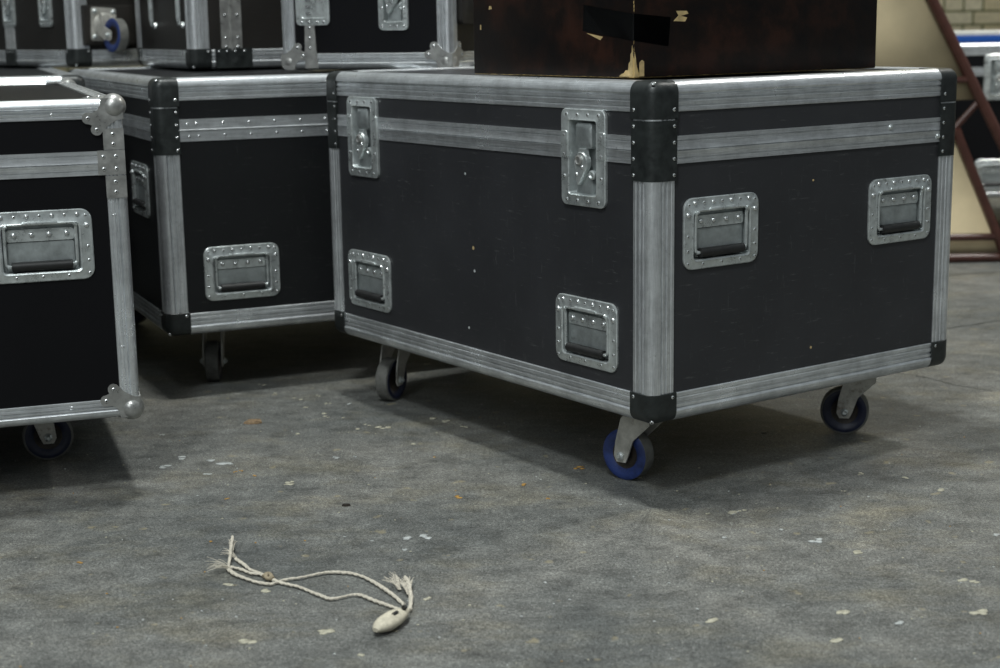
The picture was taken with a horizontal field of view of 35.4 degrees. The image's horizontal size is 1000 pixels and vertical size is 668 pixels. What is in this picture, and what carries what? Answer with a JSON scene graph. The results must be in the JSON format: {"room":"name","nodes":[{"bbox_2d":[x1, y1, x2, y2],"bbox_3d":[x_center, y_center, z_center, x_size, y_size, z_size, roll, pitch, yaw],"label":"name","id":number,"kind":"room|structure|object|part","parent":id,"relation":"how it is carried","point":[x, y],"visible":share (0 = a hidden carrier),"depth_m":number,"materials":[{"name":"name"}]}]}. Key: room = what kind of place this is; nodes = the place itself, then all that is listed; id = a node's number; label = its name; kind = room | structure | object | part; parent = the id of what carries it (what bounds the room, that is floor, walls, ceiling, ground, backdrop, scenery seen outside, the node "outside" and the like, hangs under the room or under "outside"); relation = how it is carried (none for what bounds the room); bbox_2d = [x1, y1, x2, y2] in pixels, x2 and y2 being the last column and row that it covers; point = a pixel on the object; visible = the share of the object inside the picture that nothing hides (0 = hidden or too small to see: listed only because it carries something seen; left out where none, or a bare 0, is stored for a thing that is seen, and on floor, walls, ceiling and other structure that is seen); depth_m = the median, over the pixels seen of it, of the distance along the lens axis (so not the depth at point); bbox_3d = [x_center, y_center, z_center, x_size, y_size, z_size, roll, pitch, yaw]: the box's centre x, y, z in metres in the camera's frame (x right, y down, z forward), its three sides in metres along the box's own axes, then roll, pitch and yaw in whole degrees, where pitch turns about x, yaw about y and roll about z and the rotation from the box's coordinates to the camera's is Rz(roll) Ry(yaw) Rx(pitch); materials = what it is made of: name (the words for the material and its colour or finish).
{"room":"backstage room","nodes":[
{"label":"backstage room","id":0,"kind":"room"},
{"bbox_2d":[0,197,999,667],"bbox_3d":[0.270,0.206,3.357,18.000,0.001,11.100,-1,11,0],"label":"floor","id":1,"kind":"structure","parent":0,"point":[588,548],"depth_m":2.74,"materials":[{"name":"concrete"}]},
{"bbox_2d":[0,66,84,86],"bbox_3d":[-1.761,-0.375,4.525,1.014,0.749,1.514,-5,12,-19],"label":"flight case","id":2,"kind":"object","parent":1,"relation":"on","point":[8,74],"visible":0.09,"depth_m":4.05,"materials":[{"name":"silver metal"}]},
{"bbox_3d":[-1.765,-0.680,4.465,0.997,0.115,1.497,-5,12,-19],"label":"lid","id":3,"kind":"part","parent":2,"relation":"part of","materials":[{"name":"black laminate"}]},
{"bbox_3d":[-1.521,-0.587,3.785,0.913,0.052,0.052,-5,12,-19],"label":"edge trim","id":4,"kind":"part","parent":2,"relation":"part of","materials":[{"name":"metal"}]},
{"bbox_3d":[-1.316,-0.754,4.614,0.052,0.052,1.413,-5,12,-19],"label":"edge trim","id":5,"kind":"part","parent":2,"relation":"part of","materials":[{"name":"metal"}]},
{"bbox_2d":[0,0,141,67],"bbox_3d":[-1.414,-1.104,5.052,0.420,0.467,1.146,-11,15,-42],"label":"flight case","id":6,"kind":"object","parent":2,"relation":"on","point":[33,33],"visible":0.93,"depth_m":4.72,"materials":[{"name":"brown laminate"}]},
{"bbox_3d":[-1.544,-1.028,4.907,0.016,0.061,0.038,-11,15,-42],"label":"twist lever","id":7,"kind":"part","parent":6,"relation":"part of","materials":[{"name":"metal"}]},
{"bbox_3d":[-1.584,-0.884,5.022,0.052,0.052,0.914,-11,15,-42],"label":"edge trim","id":8,"kind":"part","parent":6,"relation":"part of","materials":[{"name":"metal"}]},
{"bbox_3d":[-1.379,-0.997,4.735,0.016,0.061,0.038,-11,15,-42],"label":"twist lever","id":9,"kind":"part","parent":6,"relation":"part of","materials":[{"name":"metal"}]},
{"bbox_3d":[-1.260,-1.023,4.628,0.069,0.374,0.034,-1,11,2],"label":"edge trim","id":10,"kind":"part","parent":6,"relation":"part of","materials":[{"name":"metal"}]},
{"bbox_3d":[-1.127,-0.847,4.798,0.314,0.052,0.052,-11,15,-42],"label":"edge trim","id":11,"kind":"part","parent":6,"relation":"part of","materials":[{"name":"metal"}]},
{"bbox_2d":[0,78,143,459],"bbox_3d":[-1.298,-0.120,3.208,0.973,0.746,1.063,-5,12,-19],"label":"flight case","id":12,"kind":"object","parent":1,"relation":"on","point":[68,349],"visible":1,"depth_m":2.83,"materials":[{"name":"black plastic"}]},
{"bbox_3d":[-1.474,-0.550,3.608,0.890,0.037,0.037,-5,12,-19],"label":"edge trim","id":13,"kind":"part","parent":12,"relation":"part of","materials":[{"name":"metal"}]},
{"bbox_3d":[-0.824,-0.158,2.813,0.182,0.128,0.020,-5,12,-19],"label":"handle","id":14,"kind":"part","parent":12,"relation":"part of","materials":[{"name":"metal"}]},
{"bbox_3d":[-1.127,-0.273,2.679,0.884,0.043,0.006,-5,12,-19],"label":"closure rail","id":15,"kind":"part","parent":12,"relation":"part of","materials":[{"name":"metal"}]},
{"bbox_3d":[-1.134,-0.370,2.673,0.890,0.037,0.037,-5,12,-19],"label":"edge trim","id":16,"kind":"part","parent":12,"relation":"part of","materials":[{"name":"metal"}]},
{"bbox_3d":[-1.303,-0.419,3.149,0.947,0.110,1.037,-5,12,-19],"label":"lid","id":17,"kind":"part","parent":12,"relation":"part of","materials":[{"name":"black laminate"}]},
{"bbox_3d":[-1.125,0.170,2.780,0.890,0.037,0.037,-5,12,-19],"label":"edge trim","id":18,"kind":"part","parent":12,"relation":"part of","materials":[{"name":"metal"}]},
{"bbox_3d":[-0.870,-0.497,3.291,0.037,0.037,0.980,-5,12,-19],"label":"edge trim","id":19,"kind":"part","parent":12,"relation":"part of","materials":[{"name":"metal"}]},
{"bbox_3d":[-0.699,-0.307,2.823,0.048,0.125,0.006,-5,12,-19],"label":"splice plate","id":20,"kind":"part","parent":12,"relation":"part of","materials":[{"name":"metal"}]},
{"bbox_3d":[-0.689,-0.137,2.874,0.025,0.520,0.048,4,12,25],"label":"edge trim","id":21,"kind":"part","parent":12,"relation":"part of","materials":[{"name":"metal"}]},
{"bbox_2d":[68,67,379,380],"bbox_3d":[-0.594,-0.352,4.320,0.947,0.749,1.167,-6,12,-24],"label":"flight case","id":22,"kind":"object","parent":1,"relation":"on","point":[228,170],"visible":0.44,"depth_m":3.70,"materials":[{"name":"black plastic"}]},
{"bbox_3d":[-1.001,-0.653,4.075,0.052,0.052,1.063,-6,12,-24],"label":"edge trim","id":23,"kind":"part","parent":22,"relation":"part of","materials":[{"name":"metal"}]},
{"bbox_3d":[-0.829,-0.788,4.748,0.843,0.052,0.052,-6,12,-24],"label":"edge trim","id":24,"kind":"part","parent":22,"relation":"part of","materials":[{"name":"metal"}]},
{"bbox_3d":[-1.020,-0.558,4.084,0.006,0.051,1.053,-6,12,-24],"label":"closure rail","id":25,"kind":"part","parent":22,"relation":"part of","materials":[{"name":"metal"}]},
{"bbox_3d":[-0.868,-0.351,3.797,0.020,0.128,0.182,-6,12,-24],"label":"handle","id":26,"kind":"part","parent":22,"relation":"part of","materials":[{"name":"metal"}]},
{"bbox_3d":[-0.993,-0.117,4.181,0.052,0.052,1.063,-6,12,-24],"label":"edge trim","id":27,"kind":"part","parent":22,"relation":"part of","materials":[{"name":"metal"}]},
{"bbox_3d":[-0.771,-0.289,3.623,0.069,0.504,0.034,3,12,20],"label":"edge trim","id":28,"kind":"part","parent":22,"relation":"part of","materials":[{"name":"metal"}]},
{"bbox_2d":[135,0,282,69],"bbox_3d":[-0.813,-0.993,4.493,0.368,0.447,0.616,-6,12,-26],"label":"flight case","id":29,"kind":"object","parent":22,"relation":"on","point":[181,34],"visible":0.88,"depth_m":4.26,"materials":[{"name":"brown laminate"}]},
{"bbox_3d":[-1.075,-1.026,4.680,0.034,0.354,0.069,3,12,18],"label":"edge trim","id":30,"kind":"part","parent":29,"relation":"part of","materials":[{"name":"metal"}]},
{"bbox_3d":[-0.937,-0.785,4.471,0.052,0.052,0.514,-6,12,-26],"label":"edge trim","id":31,"kind":"part","parent":29,"relation":"part of","materials":[{"name":"metal"}]},
{"bbox_3d":[-0.819,-0.931,4.178,0.069,0.354,0.034,3,12,18],"label":"edge trim","id":32,"kind":"part","parent":29,"relation":"part of","materials":[{"name":"metal"}]},
{"bbox_3d":[-0.680,-0.753,4.291,0.254,0.052,0.052,-6,12,-26],"label":"edge trim","id":33,"kind":"part","parent":29,"relation":"part of","materials":[{"name":"metal"}]},
{"bbox_3d":[-0.598,-0.659,4.262,0.927,0.115,1.147,-6,12,-24],"label":"lid","id":34,"kind":"part","parent":22,"relation":"part of","materials":[{"name":"black laminate"}]},
{"bbox_3d":[-0.611,-0.148,3.712,0.182,0.128,0.020,-6,12,-24],"label":"handle","id":35,"kind":"part","parent":22,"relation":"part of","materials":[{"name":"metal"}]},
{"bbox_3d":[-0.368,-0.601,3.761,0.843,0.052,0.052,-6,12,-24],"label":"edge trim","id":36,"kind":"part","parent":22,"relation":"part of","materials":[{"name":"metal"}]},
{"bbox_3d":[-0.360,-0.065,3.867,0.843,0.052,0.052,-6,12,-24],"label":"edge trim","id":37,"kind":"part","parent":22,"relation":"part of","materials":[{"name":"metal"}]},
{"bbox_2d":[281,0,473,70],"bbox_3d":[-0.185,-0.903,4.023,0.602,0.433,0.519,3,12,20],"label":"flight case","id":38,"kind":"object","parent":22,"relation":"on","point":[317,34],"visible":0.77,"depth_m":3.84,"materials":[{"name":"black laminate"}]},
{"bbox_3d":[-0.533,-0.874,3.903,0.027,0.360,0.052,-6,12,-24],"label":"edge trim","id":39,"kind":"part","parent":38,"relation":"part of","materials":[{"name":"metal"}]},
{"bbox_3d":[-0.464,-0.848,3.867,0.092,0.170,0.007,3,12,20],"label":"lock plate","id":40,"kind":"part","parent":38,"relation":"part of","materials":[{"name":"metal"}]},
{"bbox_3d":[-0.325,-0.674,3.871,0.396,0.040,0.040,3,12,20],"label":"edge trim","id":41,"kind":"part","parent":38,"relation":"part of","materials":[{"name":"metal"}]},
{"bbox_3d":[-0.264,-0.805,3.798,0.038,0.061,0.016,3,12,20],"label":"twist lever","id":42,"kind":"part","parent":38,"relation":"part of","materials":[{"name":"metal"}]},
{"bbox_3d":[-0.126,-0.851,3.753,0.052,0.360,0.027,-6,12,-24],"label":"edge trim","id":43,"kind":"part","parent":38,"relation":"part of","materials":[{"name":"metal"}]},
{"bbox_3d":[-0.044,-0.706,4.013,0.040,0.040,0.440,3,12,20],"label":"edge trim","id":44,"kind":"part","parent":38,"relation":"part of","materials":[{"name":"metal"}]},
{"bbox_2d":[244,419,261,423],"bbox_3d":[-0.546,0.193,3.467,0.041,0.008,0.026,-1,11,0],"label":"chip","id":45,"kind":"object","parent":1,"relation":"on","point":[249,421],"visible":1,"depth_m":3.46,"materials":[{"name":"beige wood"}]},
{"bbox_2d":[206,535,413,632],"bbox_3d":[-0.291,0.378,2.464,0.497,0.026,0.194,9,15,41],"label":"cord","id":46,"kind":"object","parent":1,"relation":"on","point":[391,619],"visible":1,"depth_m":2.43,"materials":[{"name":"white fabric"}]},
{"bbox_2d":[3,363,999,667],"bbox_3d":[-0.044,0.263,3.089,2.150,0.001,1.999,-1,11,0],"label":"paint spatter","id":47,"kind":"object","parent":1,"relation":"on","point":[818,540],"visible":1,"depth_m":2.61,"materials":[{"name":"white paint"}]},
{"bbox_2d":[326,66,956,479],"bbox_3d":[0.262,-0.194,3.424,0.824,0.758,1.154,-9,14,-35],"label":"flight case","id":48,"kind":"object","parent":1,"relation":"on","point":[650,252],"visible":0.98,"depth_m":2.99,"materials":[{"name":"black laminate"}]},
{"bbox_3d":[-0.374,-0.302,3.636,0.035,0.509,0.072,1,11,9],"label":"edge trim","id":49,"kind":"part","parent":48,"relation":"part of","materials":[{"name":"metal"}]},
{"bbox_3d":[-0.353,-0.471,3.542,0.006,0.048,0.054,-9,14,-35],"label":"closure rail","id":50,"kind":"part","parent":48,"relation":"part of","materials":[{"name":"metal"}]},
{"bbox_3d":[-0.308,-0.418,3.480,0.016,0.061,0.038,-9,14,-35],"label":"twist lever","id":51,"kind":"part","parent":48,"relation":"part of","materials":[{"name":"metal"}]},
{"bbox_3d":[-0.291,-0.121,3.534,0.020,0.128,0.182,-9,14,-35],"label":"handle","id":52,"kind":"part","parent":48,"relation":"part of","materials":[{"name":"metal"}]},
{"bbox_3d":[-0.059,-0.620,3.795,0.713,0.054,0.054,-9,14,-35],"label":"edge trim","id":53,"kind":"part","parent":48,"relation":"part of","materials":[{"name":"metal"}]},
{"bbox_3d":[-0.074,-0.400,3.158,0.006,0.048,0.665,-9,14,-35],"label":"closure rail","id":54,"kind":"part","parent":48,"relation":"part of","materials":[{"name":"metal"}]},
{"bbox_3d":[-0.050,-0.492,3.144,0.054,0.054,1.046,-9,14,-35],"label":"edge trim","id":55,"kind":"part","parent":48,"relation":"part of","materials":[{"name":"metal"}]},
{"bbox_3d":[-0.042,0.051,3.251,0.054,0.054,1.046,-9,14,-35],"label":"edge trim","id":56,"kind":"part","parent":48,"relation":"part of","materials":[{"name":"metal"}]},
{"bbox_3d":[0.148,-0.301,2.852,0.016,0.061,0.038,-9,14,-35],"label":"twist lever","id":57,"kind":"part","parent":48,"relation":"part of","materials":[{"name":"metal"}]},
{"bbox_3d":[0.162,-0.004,2.909,0.020,0.128,0.182,-9,14,-35],"label":"handle","id":58,"kind":"part","parent":48,"relation":"part of","materials":[{"name":"metal"}]},
{"bbox_3d":[0.211,-0.326,2.765,0.006,0.048,0.076,-9,14,-35],"label":"closure rail","id":59,"kind":"part","parent":48,"relation":"part of","materials":[{"name":"metal"}]},
{"bbox_3d":[0.259,-0.504,3.365,0.801,0.115,1.134,-9,14,-35],"label":"lid","id":60,"kind":"part","parent":48,"relation":"part of","materials":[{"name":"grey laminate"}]},
{"bbox_3d":[0.268,-0.137,2.749,0.072,0.509,0.035,1,11,9],"label":"edge trim","id":61,"kind":"part","parent":48,"relation":"part of","materials":[{"name":"metal"}]},
{"bbox_2d":[473,0,876,77],"bbox_3d":[0.349,-0.698,3.136,0.644,0.340,0.495,-9,14,-35],"label":"wooden box","id":62,"kind":"object","parent":48,"relation":"on","point":[570,38],"visible":1,"depth_m":2.95,"materials":[{"name":"brown wood"}]},
{"bbox_3d":[0.395,-0.186,2.816,0.182,0.128,0.020,-9,14,-35],"label":"handle","id":63,"kind":"part","parent":48,"relation":"part of","materials":[{"name":"metal"}]},
{"bbox_3d":[0.583,0.085,3.029,0.713,0.054,0.054,-9,14,-35],"label":"edge trim","id":64,"kind":"part","parent":48,"relation":"part of","materials":[{"name":"metal"}]},
{"bbox_3d":[0.574,-0.458,2.922,0.713,0.054,0.054,-9,14,-35],"label":"edge trim","id":65,"kind":"part","parent":48,"relation":"part of","materials":[{"name":"metal"}]},
{"bbox_3d":[0.589,-0.363,2.922,0.703,0.048,0.006,-9,14,-35],"label":"closure rail","id":66,"kind":"part","parent":48,"relation":"part of","materials":[{"name":"metal"}]},
{"bbox_3d":[0.566,-0.586,3.573,0.054,0.054,1.046,-9,14,-35],"label":"edge trim","id":67,"kind":"part","parent":48,"relation":"part of","materials":[{"name":"metal"}]},
{"bbox_3d":[0.785,-0.246,3.088,0.182,0.128,0.020,-9,14,-35],"label":"handle","id":68,"kind":"part","parent":48,"relation":"part of","materials":[{"name":"metal"}]},
{"bbox_3d":[0.899,-0.234,3.188,0.035,0.509,0.072,1,11,9],"label":"edge trim","id":69,"kind":"part","parent":48,"relation":"part of","materials":[{"name":"metal"}]},
{"bbox_2d":[875,0,999,262],"bbox_3d":[1.376,-1.040,5.648,1.282,1.523,0.469,-1,11,0],"label":"frame","id":70,"kind":"object","parent":1,"relation":"on","point":[909,33],"visible":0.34,"depth_m":5.47,"materials":[{"name":"red paint"}]},
{"bbox_2d":[898,373,992,390],"bbox_3d":[1.020,0.109,3.786,0.263,0.001,0.266,-1,11,0],"label":"floor crack","id":71,"kind":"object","parent":1,"relation":"on","point":[898,373],"depth_m":3.73,"materials":[{"name":"grey concrete"}]},
{"bbox_2d":[947,320,999,328],"bbox_3d":[2.790,-0.199,5.206,3.954,0.001,2.133,-1,11,0],"label":"floor crack","id":72,"kind":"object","parent":1,"relation":"on","point":[998,320],"depth_m":4.45,"materials":[{"name":"grey concrete"}]},
{"bbox_2d":[955,42,999,196],"bbox_3d":[2.158,-0.827,6.480,1.114,0.758,0.620,-1,11,-1],"label":"flight case","id":73,"kind":"object","parent":1,"relation":"on","point":[983,58],"visible":0.26,"depth_m":6.17,"materials":[{"name":"black laminate"}]},
{"bbox_3d":[2.153,-1.142,6.420,1.097,0.106,0.597,-1,11,-1],"label":"lid","id":74,"kind":"part","parent":73,"relation":"part of","materials":[{"name":"silver metal"}]},
{"bbox_3d":[1.776,-1.024,6.129,0.240,0.035,0.006,-1,11,-1],"label":"closure rail","id":75,"kind":"part","parent":73,"relation":"part of","materials":[{"name":"metal"}]},
{"bbox_2d":[956,35,999,42],"bbox_3d":[2.178,-1.210,6.391,1.200,0.026,0.550,-1,11,0],"label":"board","id":76,"kind":"object","parent":73,"relation":"on","point":[980,38],"visible":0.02,"depth_m":6.12,"materials":[{"name":"plastic"}]},
{"bbox_2d":[954,30,999,35],"bbox_3d":[2.178,-1.231,6.386,1.200,0.016,0.530,-1,11,0],"label":"board","id":77,"kind":"object","parent":76,"relation":"on","point":[961,32],"visible":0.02,"depth_m":6.13,"materials":[{"name":"white"}]},
{"bbox_3d":[2.159,-1.121,6.140,1.019,0.049,0.049,-1,11,-1],"label":"edge trim","id":78,"kind":"part","parent":73,"relation":"part of","materials":[{"name":"metal"}]},
{"bbox_3d":[1.967,-0.628,6.213,0.182,0.128,0.020,-1,11,-1],"label":"handle","id":79,"kind":"part","parent":73,"relation":"part of","materials":[{"name":"metal"}]},
{"bbox_3d":[2.168,-0.573,6.248,1.019,0.049,0.049,-1,11,-1],"label":"edge trim","id":80,"kind":"part","parent":73,"relation":"part of","materials":[{"name":"metal"}]},
{"bbox_3d":[1.953,-0.986,6.136,0.038,0.061,0.016,-1,11,-1],"label":"twist lever","id":81,"kind":"part","parent":73,"relation":"part of","materials":[{"name":"metal"}]},
{"bbox_2d":[51,0,999,71],"bbox_3d":[0.215,-3.341,8.415,18.000,5.000,0.200,-1,11,0],"label":"wall","id":82,"kind":"structure","parent":0,"point":[961,14],"depth_m":8.63,"materials":[{"name":"yellow brick"}]}
]}

